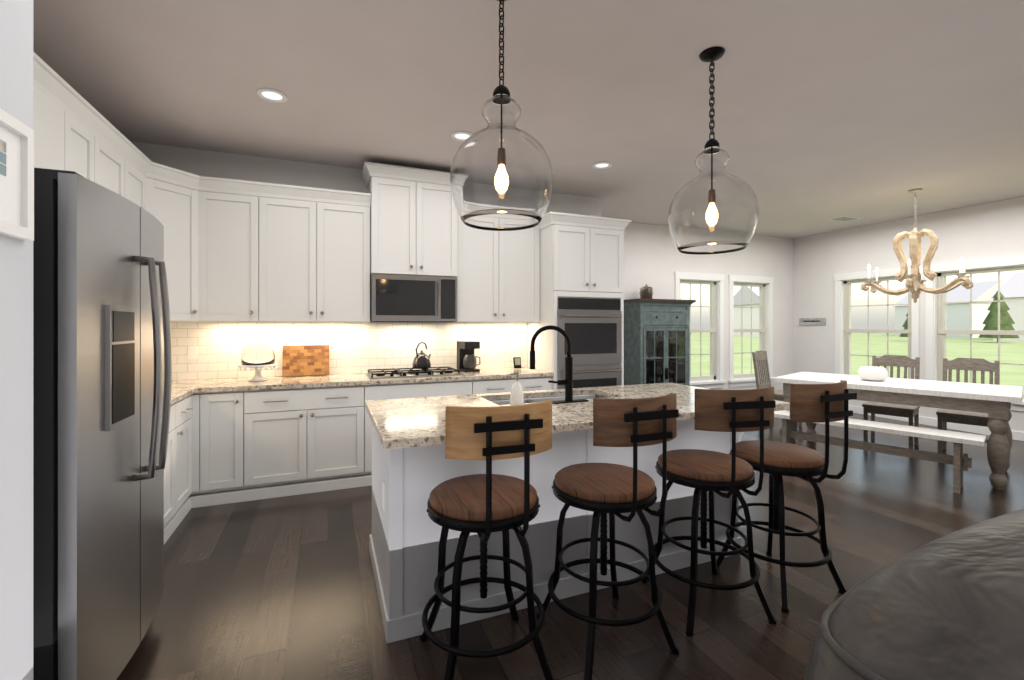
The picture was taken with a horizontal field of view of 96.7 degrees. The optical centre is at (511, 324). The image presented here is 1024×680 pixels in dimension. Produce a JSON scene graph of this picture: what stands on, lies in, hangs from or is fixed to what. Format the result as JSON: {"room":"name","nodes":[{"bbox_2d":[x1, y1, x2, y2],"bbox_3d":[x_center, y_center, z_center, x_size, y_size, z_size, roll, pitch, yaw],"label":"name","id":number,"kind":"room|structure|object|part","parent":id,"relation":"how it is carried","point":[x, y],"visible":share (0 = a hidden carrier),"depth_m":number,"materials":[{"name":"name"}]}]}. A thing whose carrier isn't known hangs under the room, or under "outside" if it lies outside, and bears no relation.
{"room":"kitchen","nodes":[
{"label":"kitchen","id":0,"kind":"room"},
{"bbox_2d":[0,0,32,679],"bbox_3d":[-1.029,-0.074,-0.653,0.798,2.948,3.960,0,0,-22],"label":"wall","id":1,"kind":"structure","parent":0,"point":[16,389],"depth_m":1.26,"materials":[{"name":"paint"}]},
{"bbox_2d":[0,108,33,240],"bbox_3d":[-1.286,-0.398,1.079,0.021,0.315,0.465,0,0,-22],"label":"picture frame","id":2,"kind":"object","parent":1,"relation":"attached to","point":[16,178],"visible":1,"depth_m":1.24,"materials":[{"name":"white wood"}]},
{"bbox_2d":[33,56,68,170],"bbox_3d":[-2.234,-0.870,1.730,0.348,0.680,1.160,0,0,-22],"label":"upper cabinet","id":3,"kind":"object","parent":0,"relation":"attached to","point":[50,93],"depth_m":2.20,"materials":[{"name":"white wood"}]},
{"bbox_2d":[69,88,104,186],"bbox_3d":[-2.523,-0.620,2.445,0.348,1.180,0.383,0,0,-22],"label":"upper cabinet","id":4,"kind":"object","parent":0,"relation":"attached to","point":[86,129],"depth_m":2.54,"materials":[{"name":"white wood"}]},
{"bbox_2d":[105,120,124,196],"bbox_3d":[-2.651,-0.620,2.761,0.348,1.180,0.540,0,0,-22],"label":"upper cabinet","id":5,"kind":"object","parent":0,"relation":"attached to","point":[114,142],"depth_m":2.87,"materials":[{"name":"white wood"}]},
{"bbox_2d":[125,137,152,214],"bbox_3d":[-2.782,-0.620,3.135,0.385,1.180,0.494,0,0,-22],"label":"upper cabinet","id":6,"kind":"object","parent":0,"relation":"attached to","point":[138,167],"depth_m":3.23,"materials":[{"name":"white wood"}]},
{"bbox_2d":[130,141,600,379],"bbox_3d":[-1.179,-0.075,4.733,4.840,2.950,0.140,0,0,-22],"label":"wall","id":7,"kind":"structure","parent":0,"point":[199,162],"depth_m":4.24,"materials":[{"name":"paint"}]},
{"bbox_2d":[153,162,208,323],"bbox_3d":[-2.827,-0.620,3.627,0.670,1.180,0.670,0,0,-22],"label":"upper cabinet","id":8,"kind":"object","parent":7,"relation":"attached to","point":[180,198],"depth_m":3.63,"materials":[{"name":"white wood"}]},
{"bbox_2d":[209,177,268,323],"bbox_3d":[-2.416,-0.620,3.947,0.548,1.180,0.384,0,0,-22],"label":"upper cabinet","id":9,"kind":"object","parent":7,"relation":"attached to","point":[238,209],"depth_m":3.84,"materials":[{"name":"white wood"}]},
{"bbox_2d":[269,184,324,323],"bbox_3d":[-2.015,-0.620,4.129,0.576,1.180,0.346,0,0,-22],"label":"upper cabinet","id":10,"kind":"object","parent":7,"relation":"attached to","point":[296,213],"depth_m":4.00,"materials":[{"name":"white wood"}]},
{"bbox_2d":[325,189,368,323],"bbox_3d":[-1.620,-0.620,4.289,0.519,1.180,0.346,0,0,-22],"label":"upper cabinet","id":11,"kind":"object","parent":7,"relation":"attached to","point":[346,213],"depth_m":4.16,"materials":[{"name":"white wood"}]},
{"bbox_2d":[365,162,424,267],"bbox_3d":[-1.149,-0.978,4.452,0.469,1.005,0.396,0,0,-22],"label":"upper cabinet","id":12,"kind":"object","parent":7,"relation":"attached to","point":[396,193],"depth_m":4.28,"materials":[{"name":"white wood"}]},
{"bbox_2d":[369,264,460,323],"bbox_3d":[-0.987,-0.286,4.515,0.808,0.502,0.401,0,0,-22],"label":"upper cabinet","id":13,"kind":"object","parent":7,"relation":"attached to","point":[385,276],"depth_m":4.33,"materials":[{"name":"white"}]},
{"bbox_2d":[368,273,457,322],"bbox_3d":[-0.979,-0.249,4.495,0.808,0.446,0.446,0,0,-22],"label":"microwave","id":14,"kind":"object","parent":13,"relation":"in","point":[392,297],"depth_m":4.32,"materials":[{"name":"silver metal"}]},
{"bbox_2d":[425,169,460,267],"bbox_3d":[-0.826,-0.978,4.583,0.468,1.005,0.396,0,0,-22],"label":"upper cabinet","id":15,"kind":"object","parent":7,"relation":"attached to","point":[442,219],"depth_m":4.43,"materials":[{"name":"white wood"}]},
{"bbox_2d":[461,220,504,323],"bbox_3d":[-0.379,-0.620,4.790,0.509,1.180,0.346,0,0,-22],"label":"upper cabinet","id":16,"kind":"object","parent":7,"relation":"attached to","point":[482,251],"depth_m":4.65,"materials":[{"name":"white wood"}]},
{"bbox_2d":[505,222,540,323],"bbox_3d":[-0.010,-0.620,4.940,0.530,1.180,0.346,0,0,-22],"label":"upper cabinet","id":17,"kind":"object","parent":7,"relation":"attached to","point":[522,247],"depth_m":4.82,"materials":[{"name":"white wood"}]},
{"bbox_2d":[33,0,1023,238],"bbox_3d":[2.205,-1.600,2.778,9.650,0.100,8.180,0,0,-22],"label":"ceiling","id":18,"kind":"structure","parent":0,"point":[868,112],"depth_m":2.96,"materials":[{"name":"paint"}]},
{"bbox_2d":[256,88,287,102],"bbox_3d":[-1.617,-1.544,3.068,0.189,0.011,0.189,0,0,-31],"label":"recessed light","id":19,"kind":"object","parent":18,"relation":"in","point":[271,95],"depth_m":3.06,"materials":[{"name":"white"}]},
{"bbox_2d":[451,131,471,140],"bbox_3d":[-0.407,-1.544,3.729,0.189,0.011,0.189,0,0,-28],"label":"recessed light","id":20,"kind":"object","parent":18,"relation":"in","point":[458,135],"depth_m":3.71,"materials":[{"name":"white"}]},
{"bbox_2d":[449,0,552,230],"bbox_3d":[-0.048,-1.008,2.095,0.476,1.078,0.476,0,0,-22],"label":"pendant light","id":21,"kind":"object","parent":18,"relation":"hanging from","point":[501,175],"visible":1,"depth_m":1.93,"materials":[{"name":"clear glass"}]},
{"bbox_2d":[592,162,611,168],"bbox_3d":[0.872,-1.544,4.408,0.189,0.011,0.189,0,0,-31],"label":"recessed light","id":22,"kind":"object","parent":18,"relation":"in","point":[599,165],"depth_m":4.41,"materials":[{"name":"white"}]},
{"bbox_2d":[668,47,758,254],"bbox_3d":[1.141,-0.988,2.596,0.476,1.118,0.476,0,0,-22],"label":"pendant light","id":23,"kind":"object","parent":18,"relation":"hanging from","point":[714,207],"visible":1,"depth_m":2.44,"materials":[{"name":"clear glass"}]},
{"bbox_2d":[828,216,860,221],"bbox_3d":[4.840,-1.544,6.626,0.380,0.010,0.220,0,0,-22],"label":"ceiling vent","id":24,"kind":"object","parent":18,"relation":"in","point":[844,218],"visible":1,"depth_m":6.59,"materials":[{"name":"white metal"}]},
{"bbox_2d":[861,189,972,302],"bbox_3d":[4.630,-0.898,5.225,0.994,1.297,1.042,0,0,-22],"label":"chandelier","id":25,"kind":"object","parent":18,"relation":"hanging from","point":[914,281],"visible":1,"depth_m":5.15,"materials":[{"name":"brown wood"}]},
{"bbox_2d":[116,413,1023,679],"bbox_3d":[2.205,1.450,2.778,9.650,0.100,8.180,0,0,-22],"label":"floor","id":26,"kind":"structure","parent":0,"point":[281,588],"depth_m":2.35,"materials":[{"name":"brown wood"}]},
{"bbox_2d":[33,168,171,679],"bbox_3d":[-1.857,0.455,1.703,0.933,1.890,0.830,0,0,-22],"label":"fridge","id":27,"kind":"object","parent":26,"relation":"on","point":[102,364],"visible":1,"depth_m":1.54,"materials":[{"name":"silver metal"}]},
{"bbox_2d":[164,408,172,543],"bbox_3d":[-2.403,0.960,2.534,0.638,0.880,1.058,0,0,-22],"label":"base cabinet","id":28,"kind":"object","parent":26,"relation":"on","point":[168,471],"depth_m":2.99,"materials":[{"name":"white wood"}]},
{"bbox_2d":[173,392,200,531],"bbox_3d":[-2.628,0.960,3.149,0.682,0.880,0.493,0,0,-22],"label":"base cabinet","id":29,"kind":"object","parent":26,"relation":"on","point":[187,410],"depth_m":3.35,"materials":[{"name":"white wood"}]},
{"bbox_2d":[170,388,196,407],"bbox_3d":[-2.456,0.500,2.692,0.658,0.040,1.390,0,0,-22],"label":"countertop","id":30,"kind":"structure","parent":29,"relation":"on","point":[176,393],"depth_m":3.24,"materials":[{"name":"beige stone"}]},
{"bbox_2d":[209,392,252,505],"bbox_3d":[-2.375,0.960,3.833,0.419,0.880,0.627,0,0,-22],"label":"base cabinet","id":31,"kind":"object","parent":26,"relation":"on","point":[230,413],"depth_m":3.57,"materials":[{"name":"white wood"}]},
{"bbox_2d":[253,384,372,499],"bbox_3d":[-1.816,0.960,4.058,1.034,0.880,0.627,0,0,-22],"label":"base cabinet","id":32,"kind":"object","parent":26,"relation":"on","point":[306,440],"depth_m":3.78,"materials":[{"name":"white wood"}]},
{"bbox_2d":[171,368,552,391],"bbox_3d":[-1.424,0.500,4.206,3.705,0.040,0.646,0,0,-22],"label":"countertop","id":33,"kind":"structure","parent":32,"relation":"on","point":[339,379],"depth_m":4.08,"materials":[{"name":"beige stone"}]},
{"bbox_2d":[237,337,277,380],"bbox_3d":[-2.194,0.292,3.935,0.308,0.374,0.308,0,0,-22],"label":"cake stand","id":34,"kind":"object","parent":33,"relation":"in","point":[258,355],"visible":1,"depth_m":3.85,"materials":[{"name":"white ceramic"}]},
{"bbox_2d":[282,345,328,376],"bbox_3d":[-1.934,0.334,4.279,0.400,0.286,0.078,0,0,-22],"label":"cutting board","id":35,"kind":"object","parent":33,"relation":"on","point":[305,360],"visible":0.98,"depth_m":4.26,"materials":[{"name":"brown wood"}]},
{"bbox_2d":[365,366,463,378],"bbox_3d":[-0.955,0.457,4.419,0.860,0.044,0.470,0,0,-22],"label":"cooktop","id":36,"kind":"object","parent":33,"relation":"in","point":[397,372],"depth_m":4.30,"materials":[{"name":"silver metal"}]},
{"bbox_2d":[412,341,430,368],"bbox_3d":[-0.897,0.299,4.567,0.202,0.270,0.183,0,0,-22],"label":"kettle","id":37,"kind":"object","parent":36,"relation":"on","point":[421,360],"visible":1,"depth_m":4.50,"materials":[{"name":"black"}]},
{"bbox_2d":[457,341,479,371],"bbox_3d":[-0.439,0.324,4.736,0.205,0.310,0.214,0,0,-30],"label":"coffee maker","id":38,"kind":"object","parent":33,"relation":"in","point":[466,360],"visible":1,"depth_m":4.66,"materials":[{"name":"black plastic"}]},
{"bbox_2d":[513,357,520,367],"bbox_3d":[0.058,0.416,5.009,0.080,0.122,0.046,0,0,-22],"label":"display","id":39,"kind":"object","parent":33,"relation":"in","point":[517,362],"visible":1,"depth_m":5.00,"materials":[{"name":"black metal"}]},
{"bbox_2d":[373,380,472,399],"bbox_3d":[-0.971,0.960,4.400,1.037,0.880,0.627,0,0,-22],"label":"base cabinet","id":40,"kind":"object","parent":26,"relation":"on","point":[451,387],"depth_m":4.12,"materials":[{"name":"white wood"}]},
{"bbox_2d":[420,400,553,679],"bbox_3d":[-0.101,0.847,1.852,0.506,1.118,0.597,0,0,-22],"label":"bar stool","id":41,"kind":"object","parent":26,"relation":"on","point":[483,506],"visible":1,"depth_m":1.70,"materials":[{"name":"brown wood"}]},
{"bbox_2d":[473,376,552,393],"bbox_3d":[-0.129,0.960,4.740,0.904,0.880,0.627,0,0,-22],"label":"base cabinet","id":42,"kind":"object","parent":26,"relation":"on","point":[535,383],"depth_m":4.44,"materials":[{"name":"white wood"}]},
{"bbox_2d":[369,419,743,642],"bbox_3d":[0.376,0.960,2.858,2.362,0.880,0.902,0,0,-22],"label":"kitchen island","id":43,"kind":"object","parent":26,"relation":"on","point":[412,467],"depth_m":2.28,"materials":[{"name":"grey paint"}]},
{"bbox_2d":[382,482,384,511],"bbox_3d":[-0.616,0.823,2.183,0.006,0.115,0.070,0,0,-22],"label":"outlet plate","id":44,"kind":"object","parent":43,"relation":"attached to","point":[383,483],"depth_m":2.16,"materials":[{"name":"white plastic"}]},
{"bbox_2d":[365,395,500,450],"bbox_3d":[-0.393,0.500,2.527,0.735,0.040,1.080,0,0,-22],"label":"island countertop","id":45,"kind":"structure","parent":43,"relation":"on","point":[399,424],"depth_m":2.36,"materials":[{"name":"beige stone"}]},
{"bbox_2d":[493,395,540,402],"bbox_3d":[-0.001,0.628,2.966,0.357,0.240,0.416,0,0,-22],"label":"sink","id":46,"kind":"object","parent":45,"relation":"in","point":[526,397],"depth_m":3.14,"materials":[{"name":"silver metal"}]},
{"bbox_2d":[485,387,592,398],"bbox_3d":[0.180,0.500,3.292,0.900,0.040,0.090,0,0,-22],"label":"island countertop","id":47,"kind":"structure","parent":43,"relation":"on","point":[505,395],"depth_m":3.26,"materials":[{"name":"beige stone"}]},
{"bbox_2d":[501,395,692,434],"bbox_3d":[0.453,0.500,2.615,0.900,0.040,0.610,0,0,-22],"label":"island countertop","id":48,"kind":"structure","parent":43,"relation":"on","point":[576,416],"depth_m":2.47,"materials":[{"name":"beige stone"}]},
{"bbox_2d":[509,372,523,405],"bbox_3d":[0.026,0.374,2.599,0.085,0.210,0.080,0,0,-22],"label":"soap dispenser","id":49,"kind":"object","parent":48,"relation":"on","point":[516,396],"visible":0.75,"depth_m":2.57,"materials":[{"name":"white ceramic"}]},
{"bbox_2d":[530,325,588,403],"bbox_3d":[0.294,0.240,2.874,0.331,0.478,0.180,0,0,-22],"label":"faucet","id":50,"kind":"object","parent":48,"relation":"on","point":[567,382],"visible":1,"depth_m":2.82,"materials":[{"name":"black metal"}]},
{"bbox_2d":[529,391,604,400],"bbox_3d":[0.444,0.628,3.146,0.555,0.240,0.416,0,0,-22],"label":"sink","id":51,"kind":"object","parent":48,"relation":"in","point":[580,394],"depth_m":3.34,"materials":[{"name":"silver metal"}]},
{"bbox_2d":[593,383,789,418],"bbox_3d":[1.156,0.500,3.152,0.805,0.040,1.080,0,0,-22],"label":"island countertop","id":52,"kind":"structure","parent":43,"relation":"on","point":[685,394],"depth_m":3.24,"materials":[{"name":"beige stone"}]},
{"bbox_2d":[525,212,628,371],"bbox_3d":[0.697,0.135,5.044,0.850,2.530,0.681,0,0,-22],"label":"tall cabinet","id":53,"kind":"object","parent":26,"relation":"on","point":[582,255],"depth_m":4.74,"materials":[{"name":"white wood"}]},
{"bbox_2d":[553,296,623,388],"bbox_3d":[0.742,0.367,4.933,0.842,1.315,0.447,0,0,-22],"label":"double wall oven","id":54,"kind":"object","parent":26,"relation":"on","point":[594,325],"depth_m":4.72,"materials":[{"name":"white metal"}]},
{"bbox_2d":[537,393,678,679],"bbox_3d":[0.432,0.847,2.027,0.507,1.118,0.592,0,0,-22],"label":"bar stool","id":55,"kind":"object","parent":26,"relation":"on","point":[600,491],"visible":1,"depth_m":1.87,"materials":[{"name":"black metal"}]},
{"bbox_2d":[624,284,695,385],"bbox_3d":[2.152,0.400,6.753,1.020,2.001,0.481,0,0,-22],"label":"hutch","id":56,"kind":"object","parent":26,"relation":"on","point":[656,340],"visible":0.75,"depth_m":6.58,"materials":[{"name":"teal wood"}]},
{"bbox_3d":[2.221,0.667,6.581,0.710,1.165,0.002,0,0,-22],"label":"glass","id":57,"kind":"part","parent":56,"relation":"part of","materials":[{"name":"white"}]},
{"bbox_2d":[641,386,776,636],"bbox_3d":[0.990,0.847,2.273,0.539,1.118,0.625,0,0,-22],"label":"bar stool","id":58,"kind":"object","parent":26,"relation":"on","point":[702,472],"visible":0.96,"depth_m":2.12,"materials":[{"name":"black metal"}]},
{"bbox_2d":[752,350,801,426],"bbox_3d":[3.686,0.882,6.323,0.460,1.035,0.505,0,0,-41],"label":"head chair","id":59,"kind":"object","parent":26,"relation":"on","point":[759,355],"visible":0.44,"depth_m":6.42,"materials":[{"name":"beige wood"}]},
{"bbox_2d":[717,380,856,612],"bbox_3d":[1.472,0.847,2.469,0.507,1.118,0.592,0,0,-22],"label":"bar stool","id":60,"kind":"object","parent":26,"relation":"on","point":[826,403],"visible":0.85,"depth_m":2.31,"materials":[{"name":"black metal"}]},
{"bbox_2d":[774,410,985,493],"bbox_3d":[3.385,1.170,4.378,0.310,0.460,1.620,0,0,-41],"label":"bench","id":61,"kind":"object","parent":26,"relation":"on","point":[959,461],"visible":0.79,"depth_m":4.12,"materials":[{"name":"beige wood"}]},
{"bbox_2d":[862,355,919,448],"bbox_3d":[4.463,0.882,5.351,0.505,1.035,0.460,0,0,-41],"label":"chair","id":62,"kind":"object","parent":26,"relation":"on","point":[910,412],"visible":0.62,"depth_m":5.33,"materials":[{"name":"beige wood"}]},
{"bbox_2d":[773,372,1022,489],"bbox_3d":[3.919,0.996,4.740,0.998,0.809,1.860,0,0,-41],"label":"dining table","id":63,"kind":"object","parent":26,"relation":"on","point":[993,401],"visible":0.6,"depth_m":4.21,"materials":[{"name":"beige wood"}]},
{"bbox_2d":[858,366,887,380],"bbox_3d":[3.833,0.516,4.838,0.254,0.145,0.254,0,0,-22],"label":"bowl","id":64,"kind":"object","parent":63,"relation":"on","point":[872,373],"visible":1,"depth_m":4.75,"materials":[{"name":"white ceramic"}]},
{"bbox_2d":[804,508,1023,679],"bbox_3d":[1.956,0.955,0.817,2.580,0.890,1.490,0,0,-22],"label":"ottoman","id":65,"kind":"object","parent":26,"relation":"on","point":[950,606],"visible":1,"depth_m":0.90,"materials":[{"name":"fabric"}]},
{"bbox_2d":[936,358,999,453],"bbox_3d":[4.885,0.882,4.871,0.505,1.035,0.460,0,0,-41],"label":"chair","id":66,"kind":"object","parent":26,"relation":"on","point":[945,416],"visible":0.46,"depth_m":4.89,"materials":[{"name":"beige wood"}]},
{"bbox_2d":[624,222,792,389],"bbox_3d":[2.878,-0.075,7.386,4.949,2.950,0.140,0,0,-22],"label":"wall","id":67,"kind":"structure","parent":0,"point":[655,259],"depth_m":7.58,"materials":[{"name":"paint"}]},
{"bbox_2d":[674,272,726,388],"bbox_3d":[3.028,0.100,7.401,1.050,1.880,0.176,0,0,-22],"label":"window","id":68,"kind":"structure","parent":67,"relation":"in","point":[715,377],"depth_m":7.53,"materials":[{"name":"white wood"}]},
{"bbox_2d":[728,275,773,386],"bbox_3d":[4.085,0.100,7.828,1.050,1.880,0.176,0,0,-22],"label":"window","id":69,"kind":"structure","parent":67,"relation":"in","point":[765,307],"depth_m":7.87,"materials":[{"name":"white wood"}]},
{"bbox_2d":[793,196,1023,431],"bbox_3d":[6.604,-0.075,4.555,0.162,2.950,7.900,0,0,-22],"label":"wall","id":70,"kind":"structure","parent":0,"point":[987,230],"depth_m":6.97,"materials":[{"name":"paint"}]},
{"bbox_2d":[834,268,919,378],"bbox_3d":[5.586,0.100,6.992,0.176,1.880,1.190,0,0,-22],"label":"window","id":71,"kind":"structure","parent":70,"relation":"in","point":[843,306],"depth_m":7.25,"materials":[{"name":"white wood"}]},
{"bbox_2d":[848,405,1023,440],"bbox_3d":[6.534,1.345,4.543,0.019,0.110,7.869,0,0,-22],"label":"baseboard","id":72,"kind":"structure","parent":70,"relation":"attached to","point":[1016,435],"depth_m":6.09,"materials":[{"name":"white wood"}]},
{"bbox_2d":[926,255,1023,410],"bbox_3d":[6.046,0.100,5.851,0.176,1.880,1.190,0,0,-22],"label":"window","id":73,"kind":"structure","parent":70,"relation":"in","point":[936,331],"depth_m":6.21,"materials":[{"name":"white wood"}]},
{"label":"outside","id":74,"kind":"structure","parent":0,"visible":0},
{"bbox_2d":[691,332,1023,393],"bbox_3d":[12.831,2.010,48.326,180.000,0.020,200.000,0,0,-22],"label":"lawn","id":75,"kind":"structure","parent":74,"point":[987,350],"depth_m":33.10,"materials":[{"name":"green plant"}]},
{"bbox_2d":[734,272,1023,342],"bbox_3d":[33.052,-2.500,52.467,113.639,9.000,101.838,0,0,-22],"label":"scenery","id":76,"kind":"structure","parent":75,"relation":"on","point":[984,315],"depth_m":71.45,"materials":[{"name":"grey"}]}
]}

